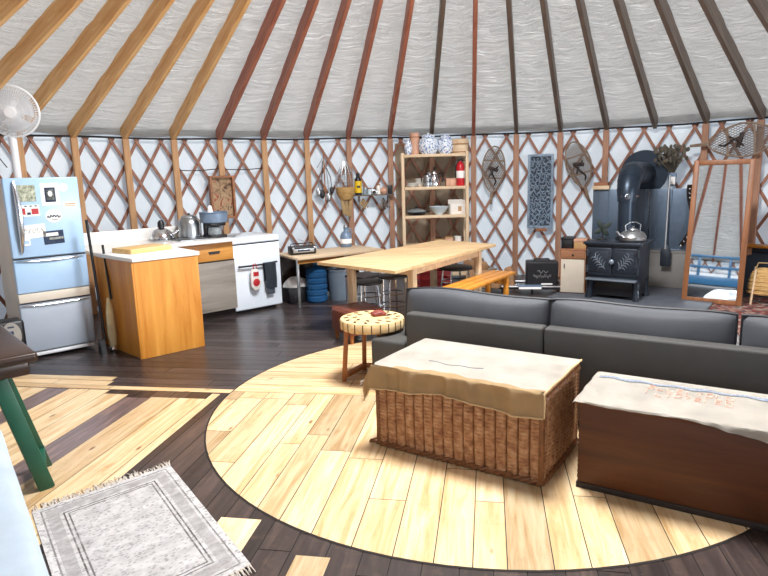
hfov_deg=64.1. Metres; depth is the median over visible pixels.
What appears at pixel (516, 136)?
wall post
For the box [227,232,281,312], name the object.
range cooker
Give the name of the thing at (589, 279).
shelf
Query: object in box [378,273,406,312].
stool
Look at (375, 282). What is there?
stool
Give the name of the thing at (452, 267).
stool
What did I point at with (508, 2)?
rafter
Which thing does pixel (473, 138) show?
wall post
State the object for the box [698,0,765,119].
rafter
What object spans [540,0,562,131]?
rafter
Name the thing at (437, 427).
chest
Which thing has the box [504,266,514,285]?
firewood
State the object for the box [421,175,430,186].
moka pot
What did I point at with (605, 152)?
wall post
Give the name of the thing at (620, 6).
rafter
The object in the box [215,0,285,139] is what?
rafter
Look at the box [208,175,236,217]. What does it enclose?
framed print
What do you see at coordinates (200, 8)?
rafter
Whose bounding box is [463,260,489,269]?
firewood
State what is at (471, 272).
firewood
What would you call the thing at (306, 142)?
wall post
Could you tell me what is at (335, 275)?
waste bin
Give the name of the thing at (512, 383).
burlap cloth
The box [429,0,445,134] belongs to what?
rafter
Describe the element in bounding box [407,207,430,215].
frying pan
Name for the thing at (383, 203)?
bunch
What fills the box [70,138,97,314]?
wall post
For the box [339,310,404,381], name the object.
round side table
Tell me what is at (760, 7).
rafter
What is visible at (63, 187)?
round magnet
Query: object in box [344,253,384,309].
chair
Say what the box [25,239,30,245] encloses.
note
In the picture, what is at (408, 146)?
ginger jar
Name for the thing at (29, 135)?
trim
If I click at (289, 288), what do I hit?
storage bin
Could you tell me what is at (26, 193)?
print
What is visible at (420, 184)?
crockery
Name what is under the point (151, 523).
rug
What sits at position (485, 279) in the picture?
bench
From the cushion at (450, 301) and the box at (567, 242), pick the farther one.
the box at (567, 242)
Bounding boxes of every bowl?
[336,187,354,199]
[429,206,448,214]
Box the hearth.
[547,287,712,309]
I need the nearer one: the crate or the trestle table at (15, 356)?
the trestle table at (15, 356)
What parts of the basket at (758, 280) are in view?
leg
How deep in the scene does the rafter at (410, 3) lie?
7.48 m
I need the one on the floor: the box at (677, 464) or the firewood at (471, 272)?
the box at (677, 464)
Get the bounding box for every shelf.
[354,194,394,201]
[585,277,636,282]
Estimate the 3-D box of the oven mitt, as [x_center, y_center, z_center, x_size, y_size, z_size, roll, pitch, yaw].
[-1.517,-0.131,7.269,0.137,0.322,0.039,-11,14,-41]
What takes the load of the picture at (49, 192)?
attached to the photo card
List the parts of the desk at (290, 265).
leg, panel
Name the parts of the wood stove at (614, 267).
leg, raised panel, door, plate, raised panel, door, leg, leg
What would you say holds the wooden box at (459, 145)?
on the shelf unit at (465, 155)
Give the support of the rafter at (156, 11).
attached to the ceiling
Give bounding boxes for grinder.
[387,184,392,193]
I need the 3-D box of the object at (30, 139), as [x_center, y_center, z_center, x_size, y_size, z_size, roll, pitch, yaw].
[0.652,-0.260,4.086,10.814,2.115,10.814,-7,12,-28]
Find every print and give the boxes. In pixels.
[16,185,35,201]
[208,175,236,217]
[253,272,259,285]
[645,385,733,408]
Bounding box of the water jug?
[305,262,327,302]
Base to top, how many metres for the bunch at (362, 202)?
0.168 m
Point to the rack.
(517, 282)
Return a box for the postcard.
[43,230,64,244]
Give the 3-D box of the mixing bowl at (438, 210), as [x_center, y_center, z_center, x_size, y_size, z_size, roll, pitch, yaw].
[0.807,-1.140,9.018,0.300,0.118,0.300,-2,11,0]
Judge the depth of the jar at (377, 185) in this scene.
9.12 m
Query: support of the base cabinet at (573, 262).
on the hearth
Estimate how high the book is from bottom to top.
0.034 m
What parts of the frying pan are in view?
lid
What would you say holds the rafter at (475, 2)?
attached to the ceiling
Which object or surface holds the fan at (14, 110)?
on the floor
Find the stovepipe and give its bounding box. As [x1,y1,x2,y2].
[615,150,668,239]
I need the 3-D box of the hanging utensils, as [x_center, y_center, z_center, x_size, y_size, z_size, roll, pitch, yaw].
[-0.873,-1.562,8.998,0.263,0.840,0.040,-5,11,-16]
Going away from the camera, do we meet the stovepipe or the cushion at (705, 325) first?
the cushion at (705, 325)
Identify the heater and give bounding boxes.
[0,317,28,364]
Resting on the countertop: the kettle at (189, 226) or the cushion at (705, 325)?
the kettle at (189, 226)
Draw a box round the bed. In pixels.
[0,430,48,575]
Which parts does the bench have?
leg, leg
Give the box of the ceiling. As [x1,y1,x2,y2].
[0,0,767,137]
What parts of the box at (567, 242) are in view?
lid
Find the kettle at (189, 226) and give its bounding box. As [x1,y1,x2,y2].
[178,213,201,237]
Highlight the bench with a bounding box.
[443,270,515,294]
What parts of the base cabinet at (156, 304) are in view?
corner post, panel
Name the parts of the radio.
panel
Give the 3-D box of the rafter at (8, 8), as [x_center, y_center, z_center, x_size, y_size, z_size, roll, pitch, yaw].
[-2.360,-2.576,4.600,4.658,2.531,0.050,2,11,17]
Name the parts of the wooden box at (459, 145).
lid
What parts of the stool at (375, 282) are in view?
leg, seat, leg, leg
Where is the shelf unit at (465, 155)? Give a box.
[400,151,468,281]
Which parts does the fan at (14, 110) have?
blade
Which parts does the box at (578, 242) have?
lid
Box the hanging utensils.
[316,152,333,209]
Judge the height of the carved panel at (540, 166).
1.122 m
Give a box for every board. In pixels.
[112,243,171,253]
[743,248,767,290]
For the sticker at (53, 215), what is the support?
attached to the fridge
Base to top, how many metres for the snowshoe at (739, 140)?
0.424 m
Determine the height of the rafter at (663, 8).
2.531 m
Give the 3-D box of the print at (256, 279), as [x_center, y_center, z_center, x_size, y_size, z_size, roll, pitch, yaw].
[-1.510,-0.107,7.260,0.090,0.169,0.012,-11,14,-41]
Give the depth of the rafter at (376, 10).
7.42 m
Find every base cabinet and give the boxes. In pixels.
[94,255,204,359]
[178,242,237,321]
[560,247,587,293]
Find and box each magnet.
[58,183,66,190]
[63,202,76,206]
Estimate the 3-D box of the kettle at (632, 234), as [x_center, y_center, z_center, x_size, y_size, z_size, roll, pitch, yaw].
[2.925,-0.664,7.214,0.309,0.232,0.329,6,13,34]
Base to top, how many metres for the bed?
0.508 m
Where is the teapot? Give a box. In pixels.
[380,186,386,193]
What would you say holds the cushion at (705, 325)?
on the sofa
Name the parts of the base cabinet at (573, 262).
door, drawer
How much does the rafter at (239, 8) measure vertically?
2.531 m
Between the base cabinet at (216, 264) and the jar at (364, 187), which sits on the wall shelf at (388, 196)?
the jar at (364, 187)
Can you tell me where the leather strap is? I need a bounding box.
[678,185,691,246]
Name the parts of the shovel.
blade, handle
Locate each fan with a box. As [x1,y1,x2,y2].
[0,84,40,177]
[594,220,610,239]
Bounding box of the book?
[518,285,541,288]
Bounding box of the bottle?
[354,173,361,194]
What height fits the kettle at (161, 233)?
0.227 m
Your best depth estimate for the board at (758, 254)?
7.62 m
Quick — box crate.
[417,268,450,286]
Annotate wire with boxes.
[171,168,261,170]
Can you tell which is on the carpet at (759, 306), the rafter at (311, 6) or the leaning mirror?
the leaning mirror
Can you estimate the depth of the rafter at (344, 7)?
7.34 m
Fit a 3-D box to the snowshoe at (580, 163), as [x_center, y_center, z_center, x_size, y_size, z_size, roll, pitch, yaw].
[2.762,-1.669,8.733,0.386,0.829,0.068,3,11,24]
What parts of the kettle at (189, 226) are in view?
lid, handle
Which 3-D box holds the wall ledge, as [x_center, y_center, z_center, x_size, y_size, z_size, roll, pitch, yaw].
[4.716,-0.443,7.377,0.200,0.130,0.750,-10,13,-38]
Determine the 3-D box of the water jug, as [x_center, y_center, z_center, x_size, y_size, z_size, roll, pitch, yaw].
[-0.863,-0.082,7.832,0.276,0.515,0.276,-2,11,0]
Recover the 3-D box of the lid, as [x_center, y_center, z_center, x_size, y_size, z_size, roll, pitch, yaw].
[-2.159,-0.559,6.920,0.420,0.020,0.300,-11,14,-41]
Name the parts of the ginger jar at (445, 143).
lid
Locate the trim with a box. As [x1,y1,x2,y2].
[0,116,767,139]
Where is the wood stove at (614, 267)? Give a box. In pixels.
[583,237,654,301]
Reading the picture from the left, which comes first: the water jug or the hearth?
the water jug
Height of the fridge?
1.640 m
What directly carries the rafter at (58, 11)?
attached to the ceiling
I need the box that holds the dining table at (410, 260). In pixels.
[317,240,495,302]
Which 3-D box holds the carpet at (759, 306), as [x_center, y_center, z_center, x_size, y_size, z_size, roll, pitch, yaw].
[3.960,0.284,6.481,1.700,0.008,1.900,6,13,35]
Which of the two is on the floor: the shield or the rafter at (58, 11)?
the shield
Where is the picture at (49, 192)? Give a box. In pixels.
[46,189,53,199]
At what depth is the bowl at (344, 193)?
8.99 m
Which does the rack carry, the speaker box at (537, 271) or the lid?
the speaker box at (537, 271)
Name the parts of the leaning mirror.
frame, frame rail, frame rail, frame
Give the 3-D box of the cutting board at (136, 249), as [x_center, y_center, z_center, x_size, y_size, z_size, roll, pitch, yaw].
[-2.329,-0.380,5.912,0.320,0.045,0.440,6,13,36]
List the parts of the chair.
leg, frame, seat, frame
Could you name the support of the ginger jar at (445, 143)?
on the shelf unit at (465, 155)
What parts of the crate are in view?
corner post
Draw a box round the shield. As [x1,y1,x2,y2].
[592,188,688,250]
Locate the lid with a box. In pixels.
[171,235,215,241]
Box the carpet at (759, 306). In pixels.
[708,297,767,334]
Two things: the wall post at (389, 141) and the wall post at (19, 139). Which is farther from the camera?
the wall post at (389, 141)
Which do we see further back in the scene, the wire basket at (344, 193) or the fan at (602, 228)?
the wire basket at (344, 193)
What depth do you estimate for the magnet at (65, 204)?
5.66 m
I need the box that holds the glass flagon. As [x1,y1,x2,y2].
[340,225,351,246]
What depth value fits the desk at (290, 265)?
7.91 m
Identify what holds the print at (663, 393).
on the cloth at (743, 413)
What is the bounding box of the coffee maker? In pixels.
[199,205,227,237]
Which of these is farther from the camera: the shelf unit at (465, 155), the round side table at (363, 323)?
the shelf unit at (465, 155)
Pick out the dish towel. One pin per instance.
(269, 268)
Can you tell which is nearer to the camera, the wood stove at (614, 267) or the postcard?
the postcard
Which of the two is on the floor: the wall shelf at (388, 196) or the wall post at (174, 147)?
the wall post at (174, 147)
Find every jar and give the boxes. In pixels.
[363,186,366,194]
[376,184,380,193]
[404,141,411,154]
[418,133,437,153]
[438,134,452,153]
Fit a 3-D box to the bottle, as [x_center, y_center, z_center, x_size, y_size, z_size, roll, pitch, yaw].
[-0.384,-1.542,9.084,0.108,0.322,0.110,-3,11,-8]
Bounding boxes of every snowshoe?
[481,146,505,203]
[565,141,591,199]
[690,122,767,157]
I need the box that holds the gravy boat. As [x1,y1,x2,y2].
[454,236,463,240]
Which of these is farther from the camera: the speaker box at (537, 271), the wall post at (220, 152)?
the wall post at (220, 152)
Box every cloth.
[359,338,581,419]
[572,371,767,442]
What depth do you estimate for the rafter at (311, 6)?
7.21 m
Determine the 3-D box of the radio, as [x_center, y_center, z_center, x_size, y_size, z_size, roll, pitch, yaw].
[-1.033,-0.521,7.723,0.330,0.178,0.164,-7,12,-25]
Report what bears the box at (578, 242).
on the base cabinet at (573, 262)
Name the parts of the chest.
lid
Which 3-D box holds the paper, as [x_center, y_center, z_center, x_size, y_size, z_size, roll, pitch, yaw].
[-3.129,-0.507,5.490,0.191,0.130,0.005,-11,14,-41]
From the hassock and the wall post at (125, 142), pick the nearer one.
the hassock
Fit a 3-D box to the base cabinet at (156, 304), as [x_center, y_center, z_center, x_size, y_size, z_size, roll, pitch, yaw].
[-2.295,0.115,5.986,0.668,0.883,0.952,-11,14,-41]
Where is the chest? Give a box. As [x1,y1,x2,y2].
[369,364,580,486]
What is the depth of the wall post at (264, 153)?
8.72 m
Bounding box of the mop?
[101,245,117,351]
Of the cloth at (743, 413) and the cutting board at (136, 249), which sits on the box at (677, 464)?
the cloth at (743, 413)
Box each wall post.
[17,137,27,177]
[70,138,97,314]
[122,139,137,228]
[170,140,183,220]
[216,140,229,233]
[261,140,271,233]
[304,140,314,244]
[346,139,354,244]
[387,139,394,248]
[429,157,435,240]
[471,136,475,269]
[512,134,518,275]
[555,132,562,276]
[601,130,608,181]
[700,123,709,159]
[748,119,764,243]
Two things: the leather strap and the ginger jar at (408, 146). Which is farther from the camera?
the ginger jar at (408, 146)
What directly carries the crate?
on the floor
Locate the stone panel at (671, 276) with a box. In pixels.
[648,250,685,288]
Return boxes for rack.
[482,280,559,293]
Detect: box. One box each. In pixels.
[444,236,452,240]
[445,178,455,185]
[452,139,468,152]
[525,258,557,285]
[561,236,575,248]
[574,238,588,248]
[576,402,767,531]
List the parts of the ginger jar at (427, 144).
lid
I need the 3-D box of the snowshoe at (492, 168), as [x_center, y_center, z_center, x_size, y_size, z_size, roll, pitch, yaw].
[1.622,-1.671,9.094,0.354,0.858,0.068,0,11,11]
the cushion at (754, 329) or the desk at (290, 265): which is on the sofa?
the cushion at (754, 329)
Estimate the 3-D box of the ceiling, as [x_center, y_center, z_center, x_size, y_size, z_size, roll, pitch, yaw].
[0.585,-2.553,3.661,10.774,2.553,10.774,-11,14,-42]
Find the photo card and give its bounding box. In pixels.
[39,183,59,205]
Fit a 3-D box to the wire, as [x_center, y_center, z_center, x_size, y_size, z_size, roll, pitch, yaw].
[-2.250,-1.622,8.386,1.307,0.032,0.051,-8,12,-32]
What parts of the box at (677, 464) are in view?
lid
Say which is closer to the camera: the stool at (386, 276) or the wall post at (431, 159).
the stool at (386, 276)
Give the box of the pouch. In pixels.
[370,310,391,316]
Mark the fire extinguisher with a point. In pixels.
(460, 168)
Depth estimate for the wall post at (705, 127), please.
7.86 m
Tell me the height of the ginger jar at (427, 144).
0.307 m
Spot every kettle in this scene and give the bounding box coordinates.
[149,220,178,241]
[178,213,201,237]
[616,221,646,241]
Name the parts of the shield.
metal panel, metal panel, metal panel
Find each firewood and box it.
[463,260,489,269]
[467,270,490,277]
[491,283,502,288]
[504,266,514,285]
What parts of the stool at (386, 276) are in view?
leg, leg, seat, leg, leg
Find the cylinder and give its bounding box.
[409,133,419,154]
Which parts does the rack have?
shelf plate, rail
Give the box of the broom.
[85,220,107,355]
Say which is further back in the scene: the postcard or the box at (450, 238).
the box at (450, 238)
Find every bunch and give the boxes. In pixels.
[359,198,367,208]
[379,198,389,208]
[654,144,689,185]
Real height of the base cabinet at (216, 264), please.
0.883 m
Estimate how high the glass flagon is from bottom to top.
0.297 m
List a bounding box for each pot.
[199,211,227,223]
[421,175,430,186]
[428,167,443,186]
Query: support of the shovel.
hanging from the shield
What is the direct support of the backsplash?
attached to the wall at (60, 162)
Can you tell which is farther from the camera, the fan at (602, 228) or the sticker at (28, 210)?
the fan at (602, 228)
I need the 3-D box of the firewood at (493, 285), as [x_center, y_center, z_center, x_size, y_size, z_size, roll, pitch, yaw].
[1.375,-0.070,8.051,0.340,0.112,0.177,5,13,33]
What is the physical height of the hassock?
0.323 m
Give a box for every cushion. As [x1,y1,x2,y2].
[406,288,548,335]
[550,300,736,344]
[741,316,767,347]
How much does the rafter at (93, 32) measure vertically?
2.531 m
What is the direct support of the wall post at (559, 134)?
on the floor
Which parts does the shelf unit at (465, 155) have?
post, post, post, post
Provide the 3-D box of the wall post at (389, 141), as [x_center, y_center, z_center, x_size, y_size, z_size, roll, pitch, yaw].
[0.119,-1.187,9.297,0.078,2.098,0.040,-3,11,-5]
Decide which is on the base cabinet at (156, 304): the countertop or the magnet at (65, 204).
the countertop
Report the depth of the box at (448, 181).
8.91 m
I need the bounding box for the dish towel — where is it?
[263,261,276,293]
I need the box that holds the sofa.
[371,287,767,419]
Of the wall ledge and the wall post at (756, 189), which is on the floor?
the wall post at (756, 189)
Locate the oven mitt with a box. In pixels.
[250,263,261,289]
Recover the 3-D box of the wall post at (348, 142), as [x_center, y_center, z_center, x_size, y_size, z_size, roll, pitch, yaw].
[-0.492,-1.152,9.204,0.078,2.098,0.040,-4,11,-12]
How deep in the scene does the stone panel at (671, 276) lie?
8.07 m
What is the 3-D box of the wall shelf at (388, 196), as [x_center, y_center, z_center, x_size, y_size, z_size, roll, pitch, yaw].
[-0.150,-1.343,9.158,0.600,0.110,0.160,-3,11,-8]
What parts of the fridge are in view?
handle, door, handle, drawer, drawer, handle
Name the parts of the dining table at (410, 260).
leg, leg, leg, leg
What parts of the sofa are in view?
arm, panel, panel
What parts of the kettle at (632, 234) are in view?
handle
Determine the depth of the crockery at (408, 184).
8.86 m
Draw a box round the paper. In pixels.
[24,223,45,238]
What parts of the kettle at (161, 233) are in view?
knob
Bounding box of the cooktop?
[227,232,278,244]
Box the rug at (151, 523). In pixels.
[32,460,255,575]
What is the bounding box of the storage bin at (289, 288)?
[281,276,307,303]
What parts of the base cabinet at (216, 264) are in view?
drawer, handle, door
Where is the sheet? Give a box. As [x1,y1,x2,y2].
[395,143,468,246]
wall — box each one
[0,118,767,318]
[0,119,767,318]
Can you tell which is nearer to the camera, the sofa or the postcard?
the sofa
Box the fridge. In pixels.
[0,177,95,356]
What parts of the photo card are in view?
frame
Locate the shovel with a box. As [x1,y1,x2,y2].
[660,175,670,265]
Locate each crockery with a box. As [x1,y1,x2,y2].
[406,183,417,186]
[415,178,423,186]
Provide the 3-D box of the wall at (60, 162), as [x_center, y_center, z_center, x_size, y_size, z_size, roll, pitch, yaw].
[0.651,-0.317,4.076,10.890,2.260,10.890,-2,11,0]
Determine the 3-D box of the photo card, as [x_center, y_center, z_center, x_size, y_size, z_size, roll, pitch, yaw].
[-3.016,-0.847,5.538,0.150,0.200,0.006,-11,14,-41]
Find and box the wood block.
[592,182,610,189]
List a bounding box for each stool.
[356,278,382,307]
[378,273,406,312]
[439,264,472,286]
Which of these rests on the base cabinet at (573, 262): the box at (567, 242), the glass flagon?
the box at (567, 242)
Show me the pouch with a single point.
(374, 313)
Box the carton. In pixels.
[448,199,464,213]
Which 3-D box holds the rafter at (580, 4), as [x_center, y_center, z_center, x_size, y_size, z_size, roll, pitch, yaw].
[2.020,-3.030,6.357,0.050,2.531,4.658,4,12,27]
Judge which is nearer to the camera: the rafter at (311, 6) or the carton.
the rafter at (311, 6)
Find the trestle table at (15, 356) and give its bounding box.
[0,325,54,491]
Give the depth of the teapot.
9.12 m
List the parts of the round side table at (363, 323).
leg, leg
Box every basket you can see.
[335,161,354,216]
[746,262,767,304]
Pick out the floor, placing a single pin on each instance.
(259, 421)
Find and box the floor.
[0,275,767,575]
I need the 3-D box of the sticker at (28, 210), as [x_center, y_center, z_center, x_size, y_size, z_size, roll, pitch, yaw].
[-3.152,-0.685,5.441,0.175,0.100,0.004,-11,14,-41]
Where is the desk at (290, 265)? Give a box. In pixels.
[279,245,383,307]
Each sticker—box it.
[21,205,39,216]
[46,209,61,221]
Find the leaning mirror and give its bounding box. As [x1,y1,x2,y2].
[681,159,755,305]
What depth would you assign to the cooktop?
7.35 m
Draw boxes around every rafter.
[0,0,28,26]
[0,0,83,89]
[17,0,131,134]
[67,0,174,137]
[120,0,214,138]
[169,0,251,139]
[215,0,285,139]
[260,0,319,139]
[303,0,351,139]
[346,0,382,139]
[388,0,414,138]
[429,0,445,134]
[472,0,477,135]
[506,0,517,133]
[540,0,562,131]
[575,0,608,129]
[613,0,657,128]
[653,0,709,123]
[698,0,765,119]
[747,0,767,32]
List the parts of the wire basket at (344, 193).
wire frame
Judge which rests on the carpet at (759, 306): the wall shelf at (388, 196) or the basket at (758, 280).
the basket at (758, 280)
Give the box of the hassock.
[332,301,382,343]
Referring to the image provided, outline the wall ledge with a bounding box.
[747,243,767,254]
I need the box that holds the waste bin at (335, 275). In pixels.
[326,267,347,300]
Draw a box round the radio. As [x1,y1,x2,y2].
[288,239,315,254]
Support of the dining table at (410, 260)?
on the floor
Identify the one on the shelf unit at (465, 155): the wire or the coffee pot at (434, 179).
the coffee pot at (434, 179)
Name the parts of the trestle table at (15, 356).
leg, leg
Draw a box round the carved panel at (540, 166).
[527,154,553,230]
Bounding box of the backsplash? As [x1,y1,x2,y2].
[83,226,177,245]
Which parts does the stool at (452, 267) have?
seat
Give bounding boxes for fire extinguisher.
[455,158,464,185]
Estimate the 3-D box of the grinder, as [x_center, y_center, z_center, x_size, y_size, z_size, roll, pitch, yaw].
[0.096,-1.492,9.169,0.087,0.165,0.090,-3,11,-8]
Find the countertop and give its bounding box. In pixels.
[83,226,235,262]

